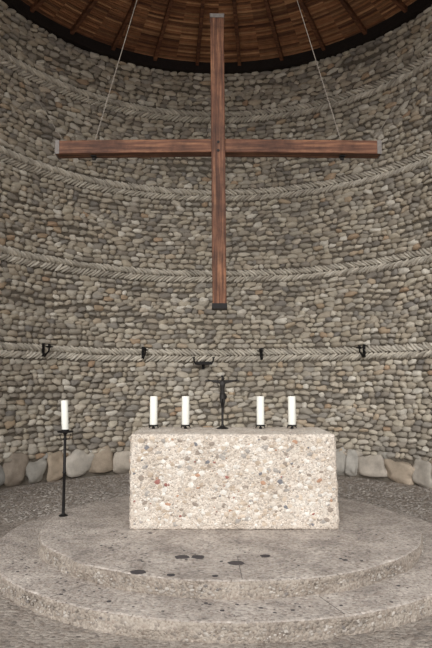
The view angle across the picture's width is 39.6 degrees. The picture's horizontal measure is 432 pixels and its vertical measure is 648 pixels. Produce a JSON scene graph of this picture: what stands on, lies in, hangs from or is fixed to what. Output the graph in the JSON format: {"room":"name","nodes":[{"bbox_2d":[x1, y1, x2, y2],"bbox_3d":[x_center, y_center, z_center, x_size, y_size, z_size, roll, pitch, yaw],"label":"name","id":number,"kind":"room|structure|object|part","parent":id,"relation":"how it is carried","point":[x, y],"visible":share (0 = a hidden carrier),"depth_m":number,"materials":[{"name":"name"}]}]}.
{"room":"church","nodes":[
{"label":"church","id":0,"kind":"room"},
{"bbox_2d":[0,5,431,488],"bbox_3d":[0.050,-1.535,9.830,9.160,8.500,6.296,0,-6,0],"label":"wall","id":1,"kind":"structure","parent":0,"point":[87,474],"depth_m":11.87,"materials":[{"name":"grey stone"}]},
{"bbox_2d":[0,0,431,462],"bbox_3d":[0.100,-1.721,10.170,8.567,8.161,5.165,0,-6,0],"label":"cobblestones","id":2,"kind":"object","parent":1,"relation":"attached to","point":[73,248],"visible":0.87,"depth_m":11.72,"materials":[{"name":"grey stone"}]},
{"bbox_2d":[192,357,214,368],"bbox_3d":[-0.249,0.794,12.157,0.458,0.240,0.268,0,-6,0],"label":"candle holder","id":3,"kind":"object","parent":2,"relation":"attached to","point":[203,363],"visible":1,"depth_m":12.05,"materials":[{"name":"black metal"}]},
{"bbox_2d":[0,47,431,362],"bbox_3d":[0.046,-2.123,10.225,8.450,5.442,4.926,0,-6,0],"label":"string course","id":4,"kind":"object","parent":1,"relation":"attached to","point":[23,257],"visible":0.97,"depth_m":11.83,"materials":[{"name":"stone"}]},
{"bbox_2d":[42,343,52,356],"bbox_3d":[-3.030,0.464,10.738,0.265,0.252,0.148,-3,-6,27],"label":"wall sconce","id":5,"kind":"object","parent":4,"relation":"attached to","point":[49,346],"visible":1,"depth_m":10.79,"materials":[{"name":"metal"}]},
{"bbox_2d":[141,347,148,358],"bbox_3d":[-1.408,0.573,11.912,0.148,0.252,0.265,1,-6,-9],"label":"wall sconce","id":6,"kind":"object","parent":4,"relation":"attached to","point":[144,349],"visible":1,"depth_m":11.86,"materials":[{"name":"metal"}]},
{"bbox_2d":[257,348,263,359],"bbox_3d":[0.888,0.602,12.097,0.150,0.252,0.266,0,-6,0],"label":"wall sconce","id":7,"kind":"object","parent":4,"relation":"attached to","point":[260,350],"visible":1,"depth_m":12.06,"materials":[{"name":"metal"}]},
{"bbox_2d":[355,344,365,357],"bbox_3d":[2.691,0.502,11.190,0.148,0.252,0.264,-3,-6,27],"label":"wall sconce","id":8,"kind":"object","parent":4,"relation":"attached to","point":[359,347],"visible":1,"depth_m":11.22,"materials":[{"name":"metal"}]},
{"bbox_2d":[1,0,431,74],"bbox_3d":[0.050,-5.895,8.819,9.260,0.220,9.260,0,-6,0],"label":"beam","id":9,"kind":"structure","parent":1,"relation":"on","point":[417,7],"depth_m":12.10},
{"bbox_2d":[22,0,415,65],"bbox_3d":[0.050,-6.609,8.889,8.544,1.572,8.544,0,-6,0],"label":"ceiling","id":10,"kind":"structure","parent":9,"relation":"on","point":[37,3],"depth_m":11.80,"materials":[{"name":"brown wood"}]},
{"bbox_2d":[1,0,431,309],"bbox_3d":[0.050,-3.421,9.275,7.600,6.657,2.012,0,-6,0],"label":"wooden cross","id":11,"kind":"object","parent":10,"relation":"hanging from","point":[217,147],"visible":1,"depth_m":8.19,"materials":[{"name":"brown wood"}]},
{"bbox_3d":[-1.124,-2.415,8.276,2.126,0.214,0.190,0,-6,0],"label":"arm","id":12,"kind":"part","parent":11,"relation":"part of","materials":[{"name":"brown wood"}]},
{"bbox_3d":[0.031,-2.251,8.260,0.223,4.121,0.200,0,-6,0],"label":"post","id":13,"kind":"part","parent":11,"relation":"part of","materials":[{"name":"brown wood"}]},
{"bbox_3d":[1.186,-2.416,8.276,2.127,0.217,0.190,0,-6,0],"label":"arm","id":14,"kind":"part","parent":11,"relation":"part of","materials":[{"name":"brown wood"}]},
{"bbox_3d":[0.049,-6.649,8.894,8.453,1.455,8.458,-2,-6,22],"label":"reed slats","id":15,"kind":"part","parent":10,"relation":"part of","materials":[{"name":"brown wood"}]},
{"bbox_2d":[0,473,431,647],"bbox_3d":[0.000,2.634,7.780,60.000,0.200,60.000,0,-6,0],"label":"floor","id":16,"kind":"structure","parent":0,"point":[20,627],"depth_m":4.30,"materials":[{"name":"grey stone"}]},
{"bbox_2d":[0,495,431,643],"bbox_3d":[0.154,2.272,6.502,4.880,0.275,4.876,3,-6,-27],"label":"platform","id":17,"kind":"object","parent":16,"relation":"on","point":[86,568],"visible":0.96,"depth_m":4.85,"materials":[{"name":"stone"}]},
{"bbox_2d":[57,399,72,516],"bbox_3d":[-1.720,1.508,6.818,0.180,1.310,0.180,0,-6,0],"label":"candle stand","id":18,"kind":"object","parent":17,"relation":"on","point":[65,430],"visible":1,"depth_m":6.81,"materials":[{"name":"metal"}]},
{"bbox_2d":[129,427,338,529],"bbox_3d":[0.186,1.666,6.656,2.170,0.963,1.025,0,-6,0],"label":"stone altar","id":19,"kind":"object","parent":17,"relation":"on","point":[202,478],"visible":0.99,"depth_m":6.16,"materials":[{"name":"beige stone"}]},
{"bbox_2d":[149,396,158,428],"bbox_3d":[-0.721,1.013,6.936,0.120,0.387,0.126,0,-6,0],"label":"candle","id":20,"kind":"object","parent":19,"relation":"on","point":[153,399],"visible":1,"depth_m":6.91,"materials":[{"name":"wax"}]},
{"bbox_2d":[181,396,190,428],"bbox_3d":[-0.351,1.013,6.936,0.120,0.387,0.126,0,-6,0],"label":"candle","id":21,"kind":"object","parent":19,"relation":"on","point":[185,399],"visible":1,"depth_m":6.91,"materials":[{"name":"wax"}]},
{"bbox_2d":[205,375,239,428],"bbox_3d":[0.075,0.901,6.952,0.400,0.612,0.142,0,-6,0],"label":"crucifix","id":22,"kind":"object","parent":19,"relation":"on","point":[223,396],"visible":1,"depth_m":6.93,"materials":[{"name":"black metal"}]},
{"bbox_2d":[255,395,265,428],"bbox_3d":[0.514,1.013,6.936,0.120,0.387,0.126,0,-6,0],"label":"candle","id":23,"kind":"object","parent":19,"relation":"on","point":[260,399],"visible":1,"depth_m":6.91,"materials":[{"name":"wax"}]},
{"bbox_2d":[287,396,296,428],"bbox_3d":[0.878,1.013,6.936,0.120,0.387,0.126,0,-6,0],"label":"candle","id":24,"kind":"object","parent":19,"relation":"on","point":[291,399],"visible":1,"depth_m":6.91,"materials":[{"name":"wax"}]},
{"bbox_2d":[0,445,431,488],"bbox_3d":[0.049,2.465,9.813,8.459,0.626,4.851,0,-6,0],"label":"boulders","id":25,"kind":"object","parent":16,"relation":"on","point":[12,473],"visible":0.45,"depth_m":10.87,"materials":[{"name":"grey stone"}]},
{"bbox_2d":[0,474,431,522],"bbox_3d":[0.051,2.720,9.742,8.124,0.025,4.627,0,-6,0],"label":"gravel","id":26,"kind":"object","parent":16,"relation":"on","point":[84,500],"visible":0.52,"depth_m":9.41,"materials":[{"name":"grey gravel"}]}
]}

